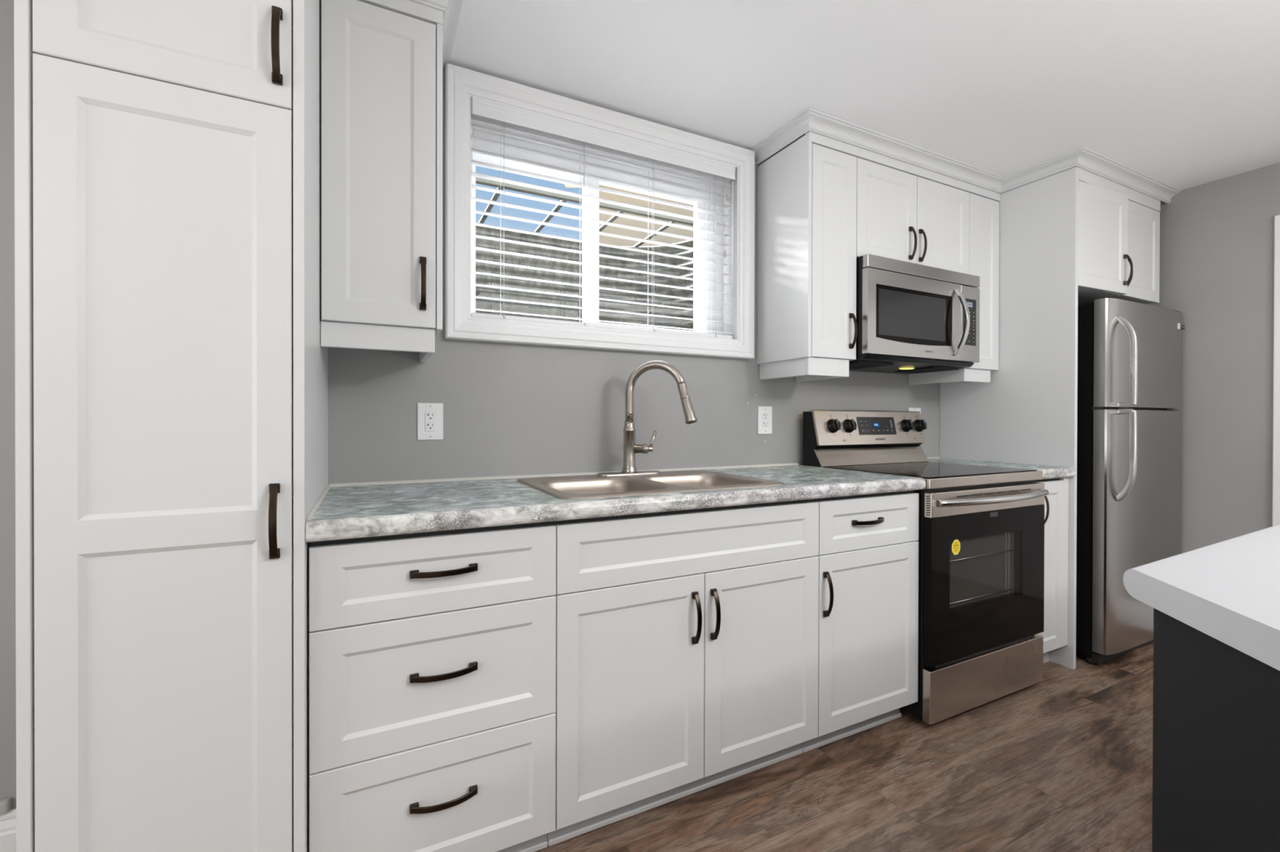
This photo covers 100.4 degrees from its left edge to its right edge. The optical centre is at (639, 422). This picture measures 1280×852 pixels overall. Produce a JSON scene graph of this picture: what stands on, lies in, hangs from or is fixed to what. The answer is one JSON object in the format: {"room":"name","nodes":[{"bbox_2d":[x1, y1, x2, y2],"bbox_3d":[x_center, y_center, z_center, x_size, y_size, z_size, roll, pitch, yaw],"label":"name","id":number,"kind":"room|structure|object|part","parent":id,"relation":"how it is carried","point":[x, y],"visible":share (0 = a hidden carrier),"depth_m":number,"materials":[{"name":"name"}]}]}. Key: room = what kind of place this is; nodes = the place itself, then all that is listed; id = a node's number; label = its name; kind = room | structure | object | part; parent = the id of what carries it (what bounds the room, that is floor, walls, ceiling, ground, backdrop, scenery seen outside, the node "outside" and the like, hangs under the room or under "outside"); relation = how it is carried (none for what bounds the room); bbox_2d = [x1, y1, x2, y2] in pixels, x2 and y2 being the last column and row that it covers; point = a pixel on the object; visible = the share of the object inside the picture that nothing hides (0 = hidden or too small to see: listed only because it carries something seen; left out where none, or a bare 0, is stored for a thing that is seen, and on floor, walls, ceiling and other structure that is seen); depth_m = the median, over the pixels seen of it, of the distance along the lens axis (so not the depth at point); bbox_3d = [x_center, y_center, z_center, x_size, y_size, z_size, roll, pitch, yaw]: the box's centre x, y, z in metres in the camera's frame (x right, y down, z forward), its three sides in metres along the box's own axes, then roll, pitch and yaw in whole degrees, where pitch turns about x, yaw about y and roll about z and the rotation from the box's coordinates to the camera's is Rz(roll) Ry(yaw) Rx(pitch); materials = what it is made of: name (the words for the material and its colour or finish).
{"room":"kitchen","nodes":[
{"label":"kitchen","id":0,"kind":"room"},
{"bbox_2d":[0,0,939,809],"bbox_3d":[-0.310,-0.025,2.128,6.373,2.382,0.251,0,0,-27],"label":"wall","id":1,"kind":"structure","parent":0,"point":[509,409],"depth_m":1.90,"materials":[{"name":"grey paint"}]},
{"bbox_2d":[0,798,11,815],"bbox_3d":[-1.636,0.963,1.316,0.114,0.031,0.020,0,0,-27],"label":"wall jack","id":2,"kind":"object","parent":1,"relation":"attached to","point":[5,804],"visible":1,"depth_m":1.33,"materials":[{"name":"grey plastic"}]},
{"bbox_2d":[0,808,16,851],"bbox_3d":[-2.172,1.048,1.049,1.876,0.138,0.016,0,0,-27],"label":"baseboard","id":3,"kind":"structure","parent":1,"relation":"attached to","point":[8,820],"depth_m":1.34,"materials":[{"name":"white wood"}]},
{"bbox_2d":[320,0,443,362],"bbox_3d":[-0.754,-0.691,1.566,0.298,0.982,0.348,0,0,-27],"label":"upper cabinet","id":4,"kind":"object","parent":1,"relation":"attached to","point":[381,60],"visible":1,"depth_m":1.44,"materials":[{"name":"white wood"}]},
{"bbox_3d":[-0.597,-0.387,1.470,0.018,0.147,0.032,0,0,-27],"label":"handle","id":5,"kind":"part","parent":4,"relation":"part of","materials":[{"name":"brown metal"}]},
{"bbox_3d":[-0.634,-0.724,1.644,0.016,0.917,0.316,0,0,-27],"label":"panel","id":6,"kind":"part","parent":4,"relation":"part of","materials":[{"name":"white wood"}]},
{"bbox_2d":[417,403,443,439],"bbox_3d":[-0.702,-0.005,1.787,0.081,0.124,0.009,0,0,-27],"label":"wall outlet","id":7,"kind":"object","parent":1,"relation":"attached to","point":[429,415],"visible":1,"depth_m":1.78,"materials":[{"name":"white plastic"}]},
{"bbox_2d":[425,411,435,431],"bbox_3d":[-0.700,-0.005,1.784,0.033,0.067,0.003,0,0,-27],"label":"socket","id":8,"kind":"object","parent":7,"relation":"attached to","point":[430,416],"depth_m":1.78,"materials":[{"name":"grey plastic"}]},
{"bbox_2d":[409,0,462,68],"bbox_3d":[-0.855,-1.185,1.310,0.815,0.054,0.710,0,0,-27],"label":"crown molding","id":9,"kind":"structure","parent":1,"relation":"attached to","point":[451,9],"depth_m":1.57,"materials":[{"name":"white wood"}]},
{"bbox_2d":[475,225,693,331],"bbox_3d":[-0.461,-0.554,2.614,1.808,0.996,0.758,0,0,-27],"label":"window well","id":10,"kind":"object","parent":1,"relation":"attached to","point":[481,291],"visible":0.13,"depth_m":3.06,"materials":[{"name":"metal"}]},
{"bbox_2d":[475,177,693,246],"bbox_3d":[-0.506,-1.071,2.714,1.830,0.032,0.525,0,0,-27],"label":"frame","id":11,"kind":"object","parent":10,"relation":"on","point":[562,197],"visible":0.39,"depth_m":2.62,"materials":[{"name":"grey"}]},
{"bbox_2d":[444,62,755,359],"bbox_3d":[-0.131,-0.745,2.194,1.294,0.919,0.286,0,0,-27],"label":"window","id":12,"kind":"structure","parent":1,"relation":"in","point":[461,83],"depth_m":2.10,"materials":[{"name":"white"}]},
{"bbox_3d":[-0.409,-0.695,2.093,0.488,0.607,0.030,0,0,-27],"label":"sash","id":13,"kind":"part","parent":12,"relation":"part of","materials":[{"name":"white plastic"}]},
{"bbox_3d":[-0.140,-0.745,2.212,1.129,0.754,0.075,0,0,-27],"label":"frame","id":14,"kind":"part","parent":12,"relation":"part of","materials":[{"name":"white plastic"}]},
{"bbox_2d":[471,96,735,338],"bbox_3d":[-0.096,-0.743,2.112,1.116,0.760,0.073,0,0,-27],"label":"blind","id":15,"kind":"object","parent":12,"relation":"attached to","point":[485,112],"visible":0.88,"depth_m":2.06,"materials":[{"name":"white plastic"}]},
{"bbox_3d":[-0.490,-0.721,1.920,0.010,0.714,0.057,0,0,-27],"label":"ladder cord","id":16,"kind":"part","parent":15,"relation":"part of","materials":[{"name":"white fabric"}]},
{"bbox_3d":[-0.217,-0.721,2.057,0.010,0.714,0.057,0,0,-27],"label":"ladder cord","id":17,"kind":"part","parent":15,"relation":"part of","materials":[{"name":"white fabric"}]},
{"bbox_3d":[-0.097,-0.377,2.121,1.111,0.016,0.048,0,0,-27],"label":"rail","id":18,"kind":"part","parent":15,"relation":"part of","materials":[{"name":"white plastic"}]},
{"bbox_3d":[0.051,-0.721,2.192,0.010,0.714,0.057,0,0,-27],"label":"ladder cord","id":19,"kind":"part","parent":15,"relation":"part of","materials":[{"name":"white fabric"}]},
{"bbox_3d":[0.323,-0.721,2.328,0.010,0.714,0.057,0,0,-27],"label":"ladder cord","id":20,"kind":"part","parent":15,"relation":"part of","materials":[{"name":"white fabric"}]},
{"bbox_3d":[0.376,-0.905,2.315,0.014,0.315,0.002,0,0,-27],"label":"pull cord","id":21,"kind":"part","parent":15,"relation":"part of","materials":[{"name":"white fabric"}]},
{"bbox_3d":[0.034,-0.695,2.278,0.567,0.607,0.030,0,0,-27],"label":"sash","id":22,"kind":"part","parent":12,"relation":"part of","materials":[{"name":"white plastic"}]},
{"bbox_2d":[757,406,772,434],"bbox_3d":[0.571,-0.013,2.426,0.081,0.127,0.009,0,0,-27],"label":"wall outlet","id":23,"kind":"object","parent":1,"relation":"attached to","point":[764,413],"visible":1,"depth_m":2.42,"materials":[{"name":"white plastic"}]},
{"bbox_2d":[762,413,768,427],"bbox_3d":[0.572,-0.013,2.424,0.030,0.064,0.004,0,0,-27],"label":"socket","id":24,"kind":"object","parent":23,"relation":"attached to","point":[765,415],"depth_m":2.42,"materials":[{"name":"grey plastic"}]},
{"bbox_2d":[756,133,857,382],"bbox_3d":[0.729,-0.676,2.312,0.271,0.963,0.348,0,0,-27],"label":"upper cabinet","id":25,"kind":"object","parent":1,"relation":"attached to","point":[806,330],"visible":1,"depth_m":2.21,"materials":[{"name":"white wood"}]},
{"bbox_3d":[0.609,-0.711,2.269,0.018,0.892,0.316,0,0,-27],"label":"panel","id":26,"kind":"part","parent":25,"relation":"part of","materials":[{"name":"white wood"}]},
{"bbox_3d":[0.798,-0.693,2.197,0.249,0.852,0.019,0,0,-27],"label":"door","id":27,"kind":"part","parent":25,"relation":"part of","materials":[{"name":"white wood"}]},
{"bbox_3d":[0.888,-0.385,2.216,0.018,0.147,0.032,0,0,-27],"label":"handle","id":28,"kind":"part","parent":25,"relation":"part of","materials":[{"name":"brown metal"}]},
{"bbox_2d":[856,157,969,274],"bbox_3d":[1.196,-0.930,2.544,0.769,0.454,0.348,0,0,-27],"label":"upper cabinet","id":29,"kind":"object","parent":1,"relation":"attached to","point":[900,215],"visible":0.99,"depth_m":2.39,"materials":[{"name":"white wood"}]},
{"bbox_3d":[1.083,-0.911,2.339,0.381,0.416,0.019,0,0,-27],"label":"door","id":30,"kind":"part","parent":29,"relation":"part of","materials":[{"name":"white wood"}]},
{"bbox_3d":[1.221,-0.806,2.381,0.018,0.147,0.032,0,0,-27],"label":"handle","id":31,"kind":"part","parent":29,"relation":"part of","materials":[{"name":"brown metal"}]},
{"bbox_2d":[848,253,979,374],"bbox_3d":[1.213,-0.480,2.512,0.763,0.442,0.424,0,0,-27],"label":"microwave","id":32,"kind":"object","parent":29,"relation":"attached to","point":[912,317],"visible":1,"depth_m":2.35,"materials":[{"name":"silver metal"}]},
{"bbox_3d":[1.212,-0.466,2.353,0.618,0.354,0.027,0,0,-27],"label":"door","id":33,"kind":"part","parent":32,"relation":"part of","materials":[{"name":"silver metal"}]},
{"bbox_3d":[1.472,-0.464,2.437,0.023,0.309,0.062,0,0,-42],"label":"door handle","id":34,"kind":"part","parent":32,"relation":"part of","materials":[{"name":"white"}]},
{"bbox_3d":[1.553,-0.466,2.524,0.143,0.354,0.027,0,0,-27],"label":"control panel","id":35,"kind":"part","parent":32,"relation":"part of","materials":[{"name":"silver metal"}]},
{"bbox_3d":[1.282,-0.806,2.411,0.018,0.147,0.032,0,0,-27],"label":"handle","id":36,"kind":"part","parent":29,"relation":"part of","materials":[{"name":"brown metal"}]},
{"bbox_3d":[1.427,-0.911,2.512,0.383,0.416,0.019,0,0,-27],"label":"door","id":37,"kind":"part","parent":29,"relation":"part of","materials":[{"name":"white wood"}]},
{"bbox_2d":[907,408,920,413],"bbox_3d":[1.489,-0.025,2.887,0.100,0.114,0.009,0,0,-27],"label":"wall outlet","id":38,"kind":"object","parent":1,"relation":"attached to","point":[908,409],"visible":0.06,"depth_m":2.88,"materials":[{"name":"white plastic"}]},
{"bbox_2d":[908,192,999,385],"bbox_3d":[1.634,-0.681,2.784,0.262,0.953,0.316,0,0,-27],"label":"upper cabinet","id":39,"kind":"object","parent":1,"relation":"attached to","point":[984,224],"visible":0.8,"depth_m":2.66,"materials":[{"name":"white wood"}]},
{"bbox_3d":[1.708,-0.693,2.655,0.242,0.852,0.019,0,0,-27],"label":"door","id":40,"kind":"part","parent":39,"relation":"part of","materials":[{"name":"white wood"}]},
{"bbox_2d":[750,107,1181,204],"bbox_3d":[1.673,-1.168,2.480,2.364,0.090,0.400,0,0,-13],"label":"crown molding","id":41,"kind":"structure","parent":1,"relation":"attached to","point":[940,166],"depth_m":2.40,"materials":[{"name":"white wood"}]},
{"bbox_2d":[1077,167,1160,306],"bbox_3d":[2.223,-0.893,2.866,0.812,0.534,0.696,0,0,-27],"label":"upper cabinet","id":42,"kind":"object","parent":1,"relation":"attached to","point":[1119,225],"visible":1,"depth_m":2.56,"materials":[{"name":"white wood"}]},
{"bbox_3d":[2.175,-0.863,2.510,0.402,0.476,0.019,0,0,-23],"label":"door","id":43,"kind":"part","parent":42,"relation":"part of","materials":[{"name":"white wood"}]},
{"bbox_3d":[2.342,-0.737,2.555,0.018,0.147,0.032,0,0,-23],"label":"handle","id":44,"kind":"part","parent":42,"relation":"part of","materials":[{"name":"brown metal"}]},
{"bbox_3d":[2.383,-0.737,2.599,0.018,0.147,0.032,0,0,-27],"label":"handle","id":45,"kind":"part","parent":42,"relation":"part of","materials":[{"name":"brown metal"}]},
{"bbox_3d":[2.532,-0.864,2.702,0.400,0.475,0.019,0,0,-27],"label":"door","id":46,"kind":"part","parent":42,"relation":"part of","materials":[{"name":"white wood"}]},
{"bbox_2d":[535,642,1153,851],"bbox_3d":[0.894,1.154,-0.269,6.373,0.050,5.126,0,0,-27],"label":"floor","id":47,"kind":"structure","parent":0,"point":[1063,762],"depth_m":1.63,"materials":[{"name":"brown wood"}]},
{"bbox_2d":[13,0,328,851],"bbox_3d":[-0.996,-0.031,1.257,0.410,2.300,0.689,0,0,-27],"label":"pantry cabinet","id":48,"kind":"object","parent":47,"relation":"on","point":[171,363],"visible":0.98,"depth_m":0.98,"materials":[{"name":"white wood"}]},
{"bbox_3d":[-1.178,-0.031,1.183,0.018,2.300,0.657,0,0,-27],"label":"panel","id":49,"kind":"part","parent":48,"relation":"part of","materials":[{"name":"white wood"}]},
{"bbox_3d":[-0.858,-0.871,0.983,0.366,0.494,0.019,0,0,-27],"label":"door","id":50,"kind":"part","parent":48,"relation":"part of","materials":[{"name":"white wood"}]},
{"bbox_3d":[-0.710,0.192,1.034,0.018,0.147,0.032,0,0,-27],"label":"handle","id":51,"kind":"part","parent":48,"relation":"part of","materials":[{"name":"brown metal"}]},
{"bbox_3d":[-0.704,-0.738,1.033,0.018,0.147,0.032,0,0,-27],"label":"handle","id":52,"kind":"part","parent":48,"relation":"part of","materials":[{"name":"brown metal"}]},
{"bbox_3d":[-0.829,-0.031,1.359,0.019,2.300,0.657,0,0,-27],"label":"panel","id":53,"kind":"part","parent":48,"relation":"part of","materials":[{"name":"white wood"}]},
{"bbox_2d":[309,521,555,851],"bbox_3d":[-0.576,0.681,1.479,0.532,0.876,0.626,0,0,-27],"label":"base cabinet","id":54,"kind":"object","parent":47,"relation":"on","point":[433,655],"visible":1,"depth_m":1.21,"materials":[{"name":"white wood"}]},
{"bbox_3d":[-0.456,0.636,1.240,0.532,0.783,0.002,0,0,-27],"label":"rail","id":55,"kind":"part","parent":54,"relation":"part of","materials":[{"name":"grey wood"}]},
{"bbox_3d":[-0.452,0.880,1.232,0.530,0.296,0.019,0,0,-27],"label":"drawer","id":56,"kind":"part","parent":54,"relation":"part of","materials":[{"name":"white wood"}]},
{"bbox_3d":[-0.451,0.583,1.231,0.530,0.293,0.019,0,0,-27],"label":"drawer","id":57,"kind":"part","parent":54,"relation":"part of","materials":[{"name":"white wood"}]},
{"bbox_3d":[-0.451,0.346,1.230,0.530,0.174,0.019,0,0,-27],"label":"drawer","id":58,"kind":"part","parent":54,"relation":"part of","materials":[{"name":"white wood"}]},
{"bbox_3d":[-0.443,0.864,1.215,0.147,0.018,0.032,0,0,-27],"label":"handle","id":59,"kind":"part","parent":54,"relation":"part of","materials":[{"name":"brown metal"}]},
{"bbox_3d":[-0.443,0.572,1.213,0.147,0.018,0.032,0,0,-27],"label":"handle","id":60,"kind":"part","parent":54,"relation":"part of","materials":[{"name":"brown metal"}]},
{"bbox_3d":[-0.442,0.339,1.212,0.147,0.018,0.032,0,0,-27],"label":"handle","id":61,"kind":"part","parent":54,"relation":"part of","materials":[{"name":"brown metal"}]},
{"bbox_3d":[-0.481,1.112,1.289,0.532,0.016,0.010,0,0,-27],"label":"shoe moulding","id":62,"kind":"part","parent":54,"relation":"part of","materials":[{"name":"white wood"}]},
{"bbox_2d":[546,498,818,846],"bbox_3d":[0.061,0.681,1.796,0.889,0.876,0.632,0,0,-27],"label":"base cabinet","id":63,"kind":"object","parent":47,"relation":"on","point":[686,641],"visible":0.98,"depth_m":1.51,"materials":[{"name":"white wood"}]},
{"bbox_2d":[305,462,925,542],"bbox_3d":[0.036,0.217,1.799,1.920,0.052,0.650,0,0,-27],"label":"countertop","id":64,"kind":"structure","parent":63,"relation":"on","point":[353,510],"depth_m":1.44,"materials":[{"name":"laminate"}]},
{"bbox_2d":[596,360,697,476],"bbox_3d":[0.027,-0.019,1.989,0.367,0.422,0.150,0,0,0],"label":"faucet","id":65,"kind":"object","parent":64,"relation":"on","point":[630,448],"visible":1,"depth_m":1.97,"materials":[{"name":"silver metal"}]},
{"bbox_3d":[-0.039,0.188,1.990,0.256,0.008,0.062,0,0,-27],"label":"deck plate","id":66,"kind":"part","parent":65,"relation":"part of","materials":[{"name":"silver metal"}]},
{"bbox_3d":[0.050,0.063,1.990,0.031,0.071,0.012,0,0,-3],"label":"lever","id":67,"kind":"part","parent":65,"relation":"part of","materials":[{"name":"silver metal"}]},
{"bbox_3d":[0.057,-0.111,1.966,0.227,0.237,0.032,0,0,13],"label":"spout","id":68,"kind":"part","parent":65,"relation":"part of","materials":[{"name":"silver metal"}]},
{"bbox_2d":[517,470,784,499],"bbox_3d":[0.027,0.280,1.786,0.768,0.174,0.521,0,0,-27],"label":"sink","id":69,"kind":"object","parent":64,"relation":"in","point":[583,486],"visible":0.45,"depth_m":1.83,"materials":[{"name":"silver metal"}]},
{"bbox_3d":[-0.117,0.281,1.668,0.331,0.174,0.367,0,0,-27],"label":"bowl","id":70,"kind":"part","parent":69,"relation":"part of","materials":[{"name":"silver metal"}]},
{"bbox_3d":[0.207,0.281,1.831,0.331,0.174,0.367,0,0,-27],"label":"bowl","id":71,"kind":"part","parent":69,"relation":"part of","materials":[{"name":"silver metal"}]},
{"bbox_3d":[-0.015,0.733,1.451,0.442,0.592,0.019,0,0,-27],"label":"door","id":72,"kind":"part","parent":63,"relation":"part of","materials":[{"name":"white wood"}]},
{"bbox_3d":[0.155,1.112,1.609,0.888,0.016,0.010,0,0,-27],"label":"shoe moulding","id":73,"kind":"part","parent":63,"relation":"part of","materials":[{"name":"white wood"}]},
{"bbox_3d":[0.180,0.636,1.560,0.889,0.783,0.002,0,0,-27],"label":"rail","id":74,"kind":"part","parent":63,"relation":"part of","materials":[{"name":"grey wood"}]},
{"bbox_3d":[0.163,0.556,1.511,0.018,0.147,0.032,0,0,-27],"label":"handle","id":75,"kind":"part","parent":63,"relation":"part of","materials":[{"name":"brown metal"}]},
{"bbox_3d":[0.220,0.556,1.540,0.018,0.147,0.032,0,0,-27],"label":"handle","id":76,"kind":"part","parent":63,"relation":"part of","materials":[{"name":"brown metal"}]},
{"bbox_3d":[0.383,0.732,1.651,0.442,0.592,0.019,0,0,-27],"label":"door","id":77,"kind":"part","parent":63,"relation":"part of","materials":[{"name":"white wood"}]},
{"bbox_2d":[801,490,919,752],"bbox_3d":[0.680,0.681,2.107,0.494,0.876,0.632,0,0,-27],"label":"base cabinet","id":78,"kind":"object","parent":47,"relation":"on","point":[868,639],"visible":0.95,"depth_m":1.85,"materials":[{"name":"white wood"}]},
{"bbox_3d":[0.616,0.562,1.738,0.018,0.147,0.032,0,0,-27],"label":"handle","id":79,"kind":"part","parent":78,"relation":"part of","materials":[{"name":"brown metal"}]},
{"bbox_3d":[0.774,1.112,1.920,0.493,0.016,0.010,0,0,-27],"label":"shoe moulding","id":80,"kind":"part","parent":78,"relation":"part of","materials":[{"name":"white wood"}]},
{"bbox_3d":[0.798,0.636,1.871,0.494,0.783,0.002,0,0,-27],"label":"rail","id":81,"kind":"part","parent":78,"relation":"part of","materials":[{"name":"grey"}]},
{"bbox_3d":[0.804,0.346,1.860,0.492,0.174,0.019,0,0,-27],"label":"drawer","id":82,"kind":"part","parent":78,"relation":"part of","materials":[{"name":"white wood"}]},
{"bbox_3d":[0.794,0.340,1.834,0.147,0.018,0.032,0,0,-27],"label":"handle","id":83,"kind":"part","parent":78,"relation":"part of","materials":[{"name":"brown metal"}]},
{"bbox_3d":[0.803,0.732,1.862,0.492,0.592,0.019,0,0,-27],"label":"door","id":84,"kind":"part","parent":78,"relation":"part of","materials":[{"name":"white wood"}]},
{"bbox_2d":[802,409,1048,724],"bbox_3d":[1.252,0.530,2.348,0.739,1.178,0.708,0,0,-27],"label":"range","id":85,"kind":"object","parent":47,"relation":"on","point":[980,540],"visible":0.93,"depth_m":2.11,"materials":[{"name":"silver metal"}]},
{"bbox_3d":[0.897,0.014,2.454,0.066,0.065,0.040,0,0,-27],"label":"knob","id":86,"kind":"part","parent":85,"relation":"part of","materials":[{"name":"black plastic"}]},
{"bbox_3d":[0.989,0.014,2.500,0.066,0.065,0.040,0,0,-27],"label":"knob","id":87,"kind":"part","parent":85,"relation":"part of","materials":[{"name":"black plastic"}]},
{"bbox_3d":[1.126,0.020,2.599,0.739,0.162,0.066,0,0,-27],"label":"control panel","id":88,"kind":"part","parent":85,"relation":"part of","materials":[{"name":"silver metal"}]},
{"bbox_3d":[1.136,0.160,2.579,0.735,0.078,0.052,0,0,-27],"label":"riser panel","id":89,"kind":"part","parent":85,"relation":"part of","materials":[{"name":"silver metal"}]},
{"bbox_3d":[1.156,0.014,2.599,0.260,0.086,0.020,0,0,-27],"label":"display panel","id":90,"kind":"part","parent":85,"relation":"part of","materials":[{"name":"black glass"}]},
{"bbox_3d":[1.349,0.014,2.682,0.066,0.065,0.040,0,0,-27],"label":"knob","id":91,"kind":"part","parent":85,"relation":"part of","materials":[{"name":"black plastic"}]},
{"bbox_3d":[1.437,0.014,2.726,0.066,0.065,0.040,0,0,-27],"label":"knob","id":92,"kind":"part","parent":85,"relation":"part of","materials":[{"name":"black plastic"}]},
{"bbox_2d":[824,462,1042,488],"bbox_3d":[1.261,0.218,2.330,0.737,0.041,0.530,0,0,-27],"label":"cooktop","id":93,"kind":"object","parent":85,"relation":"in","point":[935,475],"depth_m":2.19,"materials":[{"name":"black glass"}]},
{"bbox_3d":[1.340,0.570,2.104,0.500,0.280,0.002,0,0,-27],"label":"panel","id":94,"kind":"part","parent":85,"relation":"part of","materials":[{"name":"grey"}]},
{"bbox_3d":[1.373,0.998,2.107,0.737,0.192,0.032,0,0,-27],"label":"storage drawer","id":95,"kind":"part","parent":85,"relation":"part of","materials":[{"name":"silver metal"}]},
{"bbox_3d":[1.375,0.615,2.103,0.737,0.538,0.030,0,0,-27],"label":"oven door","id":96,"kind":"part","parent":85,"relation":"part of","materials":[{"name":"black glass"}]},
{"bbox_3d":[1.376,0.299,2.101,0.737,0.090,0.031,0,0,-27],"label":"door trim","id":97,"kind":"part","parent":85,"relation":"part of","materials":[{"name":"silver metal"}]},
{"bbox_3d":[1.397,0.291,2.060,0.706,0.025,0.065,0,0,-27],"label":"oven handle","id":98,"kind":"part","parent":85,"relation":"part of","materials":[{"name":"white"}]},
{"bbox_3d":[1.494,0.570,2.178,0.006,0.260,0.004,0,0,-27],"label":"trim","id":99,"kind":"part","parent":85,"relation":"part of","materials":[{"name":"grey metal"}]},
{"bbox_3d":[1.513,0.570,2.187,0.008,0.260,0.004,0,0,-27],"label":"trim","id":100,"kind":"part","parent":85,"relation":"part of","materials":[{"name":"grey metal"}]},
{"bbox_2d":[939,166,1078,669],"bbox_3d":[1.835,-0.021,2.705,0.022,2.279,0.643,0,0,-27],"label":"end panel","id":101,"kind":"object","parent":47,"relation":"on","point":[1027,412],"visible":0.58,"depth_m":2.56,"materials":[{"name":"white wood"}]},
{"bbox_2d":[1035,477,1068,663],"bbox_3d":[1.700,0.681,2.619,0.293,0.876,0.632,0,0,-27],"label":"base cabinet","id":102,"kind":"object","parent":47,"relation":"on","point":[1055,634],"visible":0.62,"depth_m":2.39,"materials":[{"name":"white wood"}]},
{"bbox_2d":[926,457,1075,479],"bbox_3d":[1.692,0.217,2.631,0.296,0.051,0.650,0,0,-27],"label":"countertop","id":103,"kind":"structure","parent":102,"relation":"on","point":[1048,472],"depth_m":2.46,"materials":[{"name":"laminate"}]},
{"bbox_3d":[1.754,0.372,2.309,0.018,0.147,0.032,0,0,-27],"label":"handle","id":104,"kind":"part","parent":102,"relation":"part of","materials":[{"name":"brown metal"}]},
{"bbox_3d":[1.819,0.636,2.383,0.293,0.783,0.002,0,0,-27],"label":"rail","id":105,"kind":"part","parent":102,"relation":"part of","materials":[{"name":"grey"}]},
{"bbox_2d":[1075,297,1184,665],"bbox_3d":[2.326,0.270,2.847,0.774,1.698,0.744,0,0,-27],"label":"refrigerator","id":106,"kind":"object","parent":47,"relation":"on","point":[1130,353],"visible":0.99,"depth_m":2.49,"materials":[{"name":"silver metal"}]},
{"bbox_3d":[2.195,0.147,2.408,0.017,0.423,0.079,0,0,-27],"label":"door handle","id":107,"kind":"part","parent":106,"relation":"part of","materials":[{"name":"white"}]},
{"bbox_3d":[2.196,-0.280,2.405,0.017,0.422,0.077,0,0,-27],"label":"door handle","id":108,"kind":"part","parent":106,"relation":"part of","materials":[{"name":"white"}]},
{"bbox_3d":[2.450,0.497,2.602,0.774,1.115,0.066,0,0,-27],"label":"fridge door","id":109,"kind":"part","parent":106,"relation":"part of","materials":[{"name":"silver metal"}]},
{"bbox_3d":[2.451,-0.320,2.598,0.774,0.492,0.066,0,0,-27],"label":"freezer door","id":110,"kind":"part","parent":106,"relation":"part of","materials":[{"name":"silver metal"}]},
{"bbox_2d":[1123,524,1279,851],"bbox_3d":[1.310,0.670,0.546,2.690,0.914,1.000,0,0,-29],"label":"kitchen island","id":111,"kind":"object","parent":47,"relation":"on","point":[1216,606],"visible":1,"depth_m":0.65,"materials":[{"name":"grey laminate"}]},
{"bbox_2d":[1123,524,1279,671],"bbox_3d":[1.310,0.233,0.544,2.690,0.041,1.000,0,0,-29],"label":"island countertop","id":112,"kind":"structure","parent":111,"relation":"on","point":[1228,591],"depth_m":0.70,"materials":[{"name":"white laminate"}]},
{"bbox_2d":[448,0,1279,198],"bbox_3d":[0.843,-1.233,-0.167,6.373,0.060,5.376,0,0,-27],"label":"ceiling","id":113,"kind":"structure","parent":0,"point":[1182,95],"depth_m":1.82,"materials":[{"name":"white paint"}]},
{"bbox_2d":[1146,162,1279,553],"bbox_3d":[3.677,-0.012,1.179,0.100,2.382,5.026,0,0,-27],"label":"wall","id":114,"kind":"structure","parent":0,"point":[1216,267],"depth_m":2.63,"materials":[{"name":"grey paint"}]},
{"bbox_2d":[1271,214,1279,526],"bbox_3d":[3.199,0.082,1.999,0.018,2.085,1.090,0,0,-27],"label":"door","id":115,"kind":"structure","parent":114,"relation":"in","point":[1276,391],"depth_m":2.47,"materials":[{"name":"white wood"}]},
{"label":"outside","id":116,"kind":"structure","parent":0,"visible":0},
{"bbox_3d":[-4.377,-1.002,10.921,26.000,0.145,19.124,0,0,-27],"label":"ground","id":117,"kind":"structure","parent":116,"visible":0},
{"bbox_2d":[564,183,693,246],"bbox_3d":[2.388,-3.050,8.369,6.870,4.000,4.050,0,0,-3],"label":"house","id":118,"kind":"structure","parent":117,"relation":"on","point":[604,217],"depth_m":6.76,"materials":[{"name":"beige"}]}
]}

